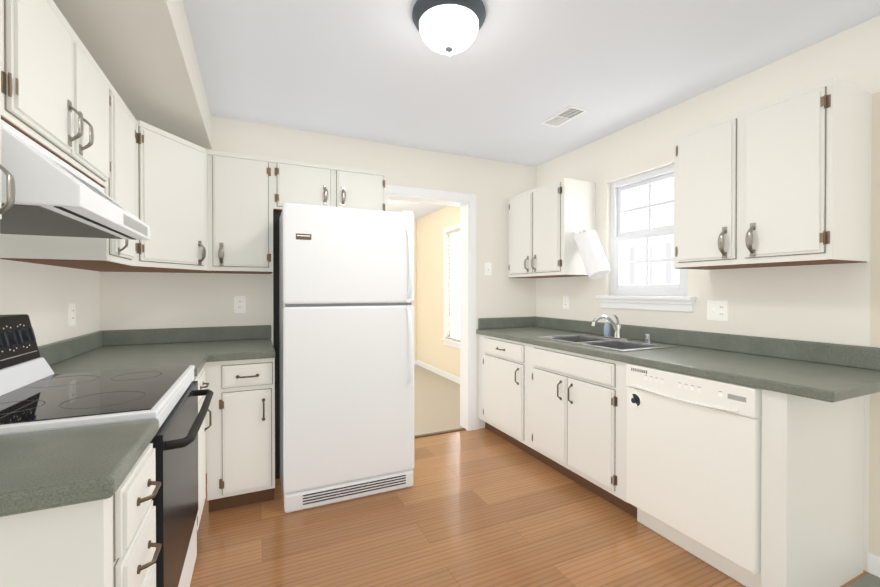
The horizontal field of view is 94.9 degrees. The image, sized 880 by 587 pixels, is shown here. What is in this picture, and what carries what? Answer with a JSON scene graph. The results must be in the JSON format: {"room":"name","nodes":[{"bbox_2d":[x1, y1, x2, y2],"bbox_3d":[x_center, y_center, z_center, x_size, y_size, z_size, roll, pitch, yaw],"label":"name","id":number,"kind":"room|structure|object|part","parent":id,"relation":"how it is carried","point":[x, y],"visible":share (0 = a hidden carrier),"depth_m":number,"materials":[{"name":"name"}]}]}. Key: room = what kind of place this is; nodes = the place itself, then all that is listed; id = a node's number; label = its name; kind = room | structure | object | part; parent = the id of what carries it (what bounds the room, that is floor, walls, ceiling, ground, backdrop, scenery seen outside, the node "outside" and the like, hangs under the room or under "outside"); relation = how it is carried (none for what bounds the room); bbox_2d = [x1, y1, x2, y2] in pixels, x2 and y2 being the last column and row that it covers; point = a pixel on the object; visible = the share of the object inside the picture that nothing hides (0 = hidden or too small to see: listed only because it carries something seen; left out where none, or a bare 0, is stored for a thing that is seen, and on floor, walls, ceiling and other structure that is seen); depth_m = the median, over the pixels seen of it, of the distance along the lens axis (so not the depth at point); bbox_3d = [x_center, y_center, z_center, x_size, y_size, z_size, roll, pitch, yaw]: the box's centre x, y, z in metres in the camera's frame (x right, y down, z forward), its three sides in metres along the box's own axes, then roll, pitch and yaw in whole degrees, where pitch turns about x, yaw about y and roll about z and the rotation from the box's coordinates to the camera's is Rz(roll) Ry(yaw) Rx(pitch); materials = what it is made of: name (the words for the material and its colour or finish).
{"room":"kitchen","nodes":[
{"label":"kitchen","id":0,"kind":"room"},
{"bbox_2d":[0,259,98,345],"bbox_3d":[-0.880,0.028,-0.350,0.120,2.440,6.240,0,0,-25],"label":"wall","id":1,"kind":"structure","parent":0,"point":[43,296],"depth_m":1.92,"materials":[{"name":"white paint"}]},
{"bbox_2d":[0,65,14,218],"bbox_3d":[-1.085,-0.495,0.707,0.382,0.739,0.440,0,0,-25],"label":"upper cabinet","id":2,"kind":"object","parent":1,"relation":"attached to","point":[10,193],"visible":1,"depth_m":0.92,"materials":[{"name":"white paint"}]},
{"bbox_2d":[0,0,110,187],"bbox_3d":[-1.334,-0.648,1.252,0.382,0.439,0.760,0,0,-25],"label":"upper cabinet","id":3,"kind":"object","parent":1,"relation":"attached to","point":[55,99],"visible":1,"depth_m":1.19,"materials":[{"name":"white paint"}]},
{"bbox_2d":[0,119,149,239],"bbox_3d":[-1.290,-0.324,1.274,0.479,0.206,0.756,0,0,-25],"label":"range hood","id":4,"kind":"object","parent":3,"relation":"attached to","point":[42,178],"depth_m":1.09,"materials":[{"name":"white metal"}]},
{"bbox_3d":[-1.278,-0.300,1.280,0.451,0.160,0.716,0,0,-25],"label":"range hood panel","id":5,"kind":"part","parent":4,"relation":"part of","materials":[{"name":"white metal"}]},
{"bbox_2d":[0,82,135,266],"bbox_3d":[-1.573,-0.502,1.776,0.382,0.739,0.390,0,0,-25],"label":"upper cabinet","id":6,"kind":"object","parent":1,"relation":"attached to","point":[119,188],"visible":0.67,"depth_m":1.69,"materials":[{"name":"white paint"}]},
{"bbox_2d":[69,304,75,325],"bbox_3d":[-1.942,0.112,2.134,0.008,0.115,0.070,0,0,-25],"label":"outlet","id":7,"kind":"object","parent":1,"relation":"attached to","point":[72,322],"visible":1,"depth_m":2.13,"materials":[{"name":"white plastic"}]},
{"bbox_2d":[52,120,211,272],"bbox_3d":[-1.692,-0.505,2.321,0.618,0.739,0.696,0,0,-25],"label":"upper cabinet","id":8,"kind":"object","parent":1,"relation":"attached to","point":[171,191],"visible":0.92,"depth_m":2.20,"materials":[{"name":"white paint"}]},
{"bbox_2d":[53,0,211,148],"bbox_3d":[-1.230,-1.091,1.297,0.615,0.225,2.940,0,0,-25],"label":"soffit","id":9,"kind":"structure","parent":0,"point":[143,53],"depth_m":1.71,"materials":[{"name":"grey paint"}]},
{"bbox_2d":[99,116,535,472],"bbox_3d":[-0.621,0.004,3.263,3.590,2.440,0.120,0,0,-25],"label":"wall","id":10,"kind":"structure","parent":0,"point":[142,300],"depth_m":3.04,"materials":[{"name":"white paint"}]},
{"bbox_2d":[207,149,272,273],"bbox_3d":[-1.308,-0.507,2.669,0.370,0.739,0.382,0,0,-25],"label":"upper cabinet","id":11,"kind":"object","parent":10,"relation":"attached to","point":[240,213],"visible":1,"depth_m":2.52,"materials":[{"name":"white paint"}]},
{"bbox_2d":[234,296,245,312],"bbox_3d":[-1.405,0.077,2.836,0.070,0.115,0.008,0,0,-25],"label":"outlet","id":12,"kind":"object","parent":10,"relation":"attached to","point":[239,304],"visible":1,"depth_m":2.83,"materials":[{"name":"white plastic"}]},
{"bbox_2d":[273,158,384,217],"bbox_3d":[-0.797,-0.714,2.900,0.752,0.329,0.382,0,0,-25],"label":"upper cabinet","id":13,"kind":"object","parent":10,"relation":"attached to","point":[301,182],"visible":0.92,"depth_m":2.74,"materials":[{"name":"white paint"}]},
{"bbox_2d":[385,184,475,430],"bbox_3d":[-0.121,0.171,3.493,0.910,2.105,0.156,0,0,-25],"label":"door frame","id":14,"kind":"structure","parent":10,"relation":"attached to","point":[465,202],"depth_m":3.59,"materials":[{"name":"white wood"}]},
{"bbox_2d":[485,263,490,274],"bbox_3d":[0.438,-0.223,3.674,0.070,0.115,0.008,0,0,-25],"label":"light switch","id":15,"kind":"object","parent":10,"relation":"attached to","point":[487,268],"visible":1,"depth_m":3.67,"materials":[{"name":"white plastic"}]},
{"bbox_2d":[411,220,416,359],"bbox_3d":[-1.992,-0.014,6.122,3.470,2.440,0.120,0,0,-25],"label":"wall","id":16,"kind":"structure","parent":0,"point":[414,303],"depth_m":6.78,"materials":[{"name":"beige paint"}]},
{"bbox_2d":[414,365,462,435],"bbox_3d":[-1.292,1.242,4.740,3.590,0.066,3.230,0,0,-25],"label":"floor","id":17,"kind":"structure","parent":0,"point":[436,402],"depth_m":4.45,"materials":[{"name":"beige carpet"}]},
{"bbox_2d":[190,428,868,586],"bbox_3d":[-0.123,1.261,2.180,3.590,0.060,2.400,0,0,-25],"label":"floor","id":18,"kind":"structure","parent":0,"point":[482,507],"depth_m":2.04,"materials":[{"name":"brown wood"}]},
{"bbox_2d":[0,443,161,586],"bbox_3d":[-0.974,0.810,0.820,0.667,0.860,0.358,0,0,-25],"label":"base cabinet","id":19,"kind":"object","parent":18,"relation":"on","point":[110,542],"visible":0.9,"depth_m":0.77,"materials":[{"name":"white paint"}]},
{"bbox_2d":[0,418,158,516],"bbox_3d":[-0.979,0.310,0.793,0.643,0.140,0.398,0,0,-25],"label":"countertop","id":20,"kind":"structure","parent":19,"relation":"on","point":[47,469],"depth_m":0.81,"materials":[{"name":"laminate"}]},
{"bbox_2d":[0,314,213,586],"bbox_3d":[-1.187,0.659,1.344,0.720,1.155,0.760,0,0,-25],"label":"stove","id":21,"kind":"object","parent":18,"relation":"on","point":[17,372],"depth_m":1.33,"materials":[{"name":"white"}]},
{"bbox_3d":[-1.147,0.540,1.362,0.631,0.853,0.744,0,0,-25],"label":"stove panel","id":22,"kind":"part","parent":21,"relation":"part of","materials":[{"name":"white metal"}]},
{"bbox_2d":[193,368,210,530],"bbox_3d":[-1.459,0.803,1.882,0.667,0.860,0.428,0,0,-25],"label":"base cabinet","id":23,"kind":"object","parent":18,"relation":"on","point":[200,377],"visible":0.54,"depth_m":2.00,"materials":[{"name":"white paint"}]},
{"bbox_2d":[38,325,274,376],"bbox_3d":[-1.448,0.301,2.234,0.986,0.140,1.066,0,0,-25],"label":"countertop","id":24,"kind":"structure","parent":23,"relation":"on","point":[198,348],"depth_m":2.32,"materials":[{"name":"laminate"}]},
{"bbox_2d":[207,358,274,511],"bbox_3d":[-1.236,0.799,2.540,0.343,0.860,0.687,0,0,-25],"label":"base cabinet","id":25,"kind":"object","parent":18,"relation":"on","point":[241,450],"visible":0.94,"depth_m":2.26,"materials":[{"name":"white paint"}]},
{"bbox_2d":[273,203,413,512],"bbox_3d":[-0.669,0.341,2.698,0.808,1.775,0.804,0,0,-25],"label":"fridge","id":26,"kind":"object","parent":18,"relation":"on","point":[348,406],"depth_m":2.38,"materials":[{"name":"white metal"}]},
{"bbox_3d":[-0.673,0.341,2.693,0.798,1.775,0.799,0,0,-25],"label":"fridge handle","id":27,"kind":"part","parent":26,"relation":"part of","materials":[{"name":"white metal"}]},
{"bbox_2d":[414,428,465,437],"bbox_3d":[-0.113,1.219,3.481,0.740,0.008,0.040,0,0,-25],"label":"threshold","id":28,"kind":"object","parent":18,"relation":"on","point":[437,433],"visible":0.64,"depth_m":3.53,"materials":[{"name":"brown wood"}]},
{"bbox_2d":[478,334,593,451],"bbox_3d":[0.767,0.793,3.438,0.638,0.860,0.720,0,0,-25],"label":"base cabinet","id":29,"kind":"object","parent":18,"relation":"on","point":[501,362],"depth_m":3.21,"materials":[{"name":"white paint"}]},
{"bbox_2d":[476,316,879,402],"bbox_3d":[1.137,0.298,2.643,0.663,0.140,2.468,0,0,-25],"label":"countertop","id":30,"kind":"structure","parent":29,"relation":"on","point":[828,372],"depth_m":2.01,"materials":[{"name":"laminate"}]},
{"bbox_2d":[536,334,677,351],"bbox_3d":[1.087,0.409,2.738,0.476,0.176,0.776,0,0,-25],"label":"sink","id":31,"kind":"object","parent":30,"relation":"in","point":[604,343],"visible":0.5,"depth_m":2.74,"materials":[{"name":"silver metal"}]},
{"bbox_2d":[604,319,609,335],"bbox_3d":[1.254,0.254,3.033,0.049,0.143,0.048,0,0,-25],"label":"soap bottle","id":32,"kind":"object","parent":30,"relation":"on","point":[606,329],"visible":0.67,"depth_m":3.01,"materials":[{"name":"blue plastic"}]},
{"bbox_2d":[591,314,651,342],"bbox_3d":[1.200,0.231,2.731,0.247,0.180,0.364,0,0,-25],"label":"faucet","id":33,"kind":"object","parent":30,"relation":"on","point":[617,332],"visible":1,"depth_m":2.81,"materials":[{"name":"silver metal"}]},
{"bbox_2d":[526,358,636,517],"bbox_3d":[1.101,0.878,2.706,0.638,0.700,0.890,0,0,-25],"label":"base cabinet","id":34,"kind":"object","parent":18,"relation":"on","point":[563,412],"depth_m":2.46,"materials":[{"name":"white paint"}]},
{"bbox_2d":[626,364,761,586],"bbox_3d":[1.399,0.804,2.009,0.640,0.856,0.614,0,0,-25],"label":"dishwasher","id":35,"kind":"object","parent":18,"relation":"on","point":[693,480],"depth_m":1.81,"materials":[{"name":"white metal"}]},
{"bbox_3d":[1.114,0.493,1.882,0.018,0.203,0.561,0,0,-25],"label":"dishwasher panel","id":36,"kind":"part","parent":35,"relation":"part of","materials":[{"name":"white plastic"}]},
{"bbox_2d":[183,0,879,219],"bbox_3d":[0.041,-1.246,1.804,3.590,0.080,9.650,0,0,-25],"label":"ceiling","id":37,"kind":"structure","parent":0,"point":[509,80],"depth_m":2.12,"materials":[{"name":"white paint"}]},
{"bbox_2d":[412,0,485,55],"bbox_3d":[0.038,-1.112,1.738,0.316,0.186,0.316,0,0,-25],"label":"ceiling light","id":38,"kind":"object","parent":37,"relation":"attached to","point":[448,27],"visible":1,"depth_m":1.66,"materials":[{"name":"white glass"}]},
{"bbox_2d":[541,106,587,126],"bbox_3d":[0.847,-1.204,2.772,0.150,0.016,0.300,0,0,-25],"label":"ceiling vent","id":39,"kind":"object","parent":37,"relation":"in","point":[567,114],"visible":1,"depth_m":2.75,"materials":[{"name":"white metal"}]},
{"bbox_2d":[417,15,879,571],"bbox_3d":[1.594,0.009,2.587,0.120,2.440,9.530,0,0,-25],"label":"wall","id":40,"kind":"structure","parent":0,"point":[826,303],"depth_m":2.24,"materials":[{"name":"white paint"}]},
{"bbox_2d":[416,360,459,383],"bbox_3d":[0.243,1.162,5.397,0.012,0.085,3.030,0,0,-25],"label":"baseboard","id":41,"kind":"structure","parent":40,"relation":"attached to","point":[444,374],"depth_m":5.93,"materials":[{"name":"white wood"}]},
{"bbox_2d":[441,223,459,348],"bbox_3d":[0.304,-0.099,5.317,0.140,1.660,1.090,0,0,-25],"label":"room window","id":42,"kind":"structure","parent":40,"relation":"in","point":[452,343],"depth_m":5.75,"materials":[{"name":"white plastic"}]},
{"bbox_2d":[446,228,459,340],"bbox_3d":[0.306,-0.114,5.318,0.036,1.506,0.960,0,0,-25],"label":"blinds","id":43,"kind":"object","parent":42,"relation":"attached to","point":[450,233],"visible":0.46,"depth_m":5.55,"materials":[{"name":"grey plastic"}]},
{"bbox_2d":[508,178,595,277],"bbox_3d":[0.913,-0.515,3.480,0.372,0.744,0.750,0,0,-25],"label":"upper cabinet","id":44,"kind":"object","parent":40,"relation":"attached to","point":[546,221],"visible":1,"depth_m":3.21,"materials":[{"name":"white paint"}]},
{"bbox_2d":[574,230,610,278],"bbox_3d":[1.130,-0.296,3.009,0.173,0.376,0.288,0,0,-25],"label":"paper towel roll","id":45,"kind":"object","parent":44,"relation":"attached to","point":[594,259],"visible":1,"depth_m":2.95,"materials":[{"name":"white paper"}]},
{"bbox_2d":[563,296,568,308],"bbox_3d":[1.098,0.078,3.521,0.008,0.115,0.070,0,0,-25],"label":"outlet","id":46,"kind":"object","parent":40,"relation":"attached to","point":[565,302],"visible":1,"depth_m":3.52,"materials":[{"name":"white plastic"}]},
{"bbox_2d":[596,164,696,311],"bbox_3d":[1.433,-0.370,2.830,0.140,0.965,0.760,0,0,-25],"label":"kitchen window","id":47,"kind":"structure","parent":40,"relation":"in","point":[665,297],"depth_m":2.87,"materials":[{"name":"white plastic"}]},
{"bbox_2d":[707,301,727,320],"bbox_3d":[1.622,0.100,2.364,0.014,0.115,0.115,0,0,-25],"label":"outlet","id":48,"kind":"object","parent":40,"relation":"attached to","point":[717,310],"visible":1,"depth_m":2.36,"materials":[{"name":"white plastic"}]},
{"bbox_2d":[674,77,869,269],"bbox_3d":[1.580,-0.512,2.017,0.372,0.747,0.690,0,0,-25],"label":"upper cabinet","id":49,"kind":"object","parent":40,"relation":"attached to","point":[783,180],"visible":1,"depth_m":1.80,"materials":[{"name":"white paint"}]},
{"bbox_2d":[868,553,879,576],"bbox_3d":[2.702,1.199,0.009,0.012,0.085,3.905,0,0,-25],"label":"baseboard","id":50,"kind":"structure","parent":40,"relation":"attached to","point":[873,564],"depth_m":1.76,"materials":[{"name":"white wood"}]},
{"bbox_2d":[847,573,879,586],"bbox_3d":[1.209,1.278,-0.741,3.590,0.064,4.020,0,0,-25],"label":"floor","id":51,"kind":"structure","parent":0,"point":[869,580],"depth_m":1.72,"materials":[{"name":"beige carpet"}]},
{"label":"outside","id":52,"kind":"structure","parent":0,"visible":0},
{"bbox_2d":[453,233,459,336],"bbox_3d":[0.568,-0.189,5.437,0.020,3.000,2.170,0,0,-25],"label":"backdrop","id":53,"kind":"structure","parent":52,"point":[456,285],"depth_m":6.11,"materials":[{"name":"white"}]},
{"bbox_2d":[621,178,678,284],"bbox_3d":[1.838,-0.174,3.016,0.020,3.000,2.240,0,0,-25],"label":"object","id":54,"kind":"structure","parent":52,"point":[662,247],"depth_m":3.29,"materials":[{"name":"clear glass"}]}
]}

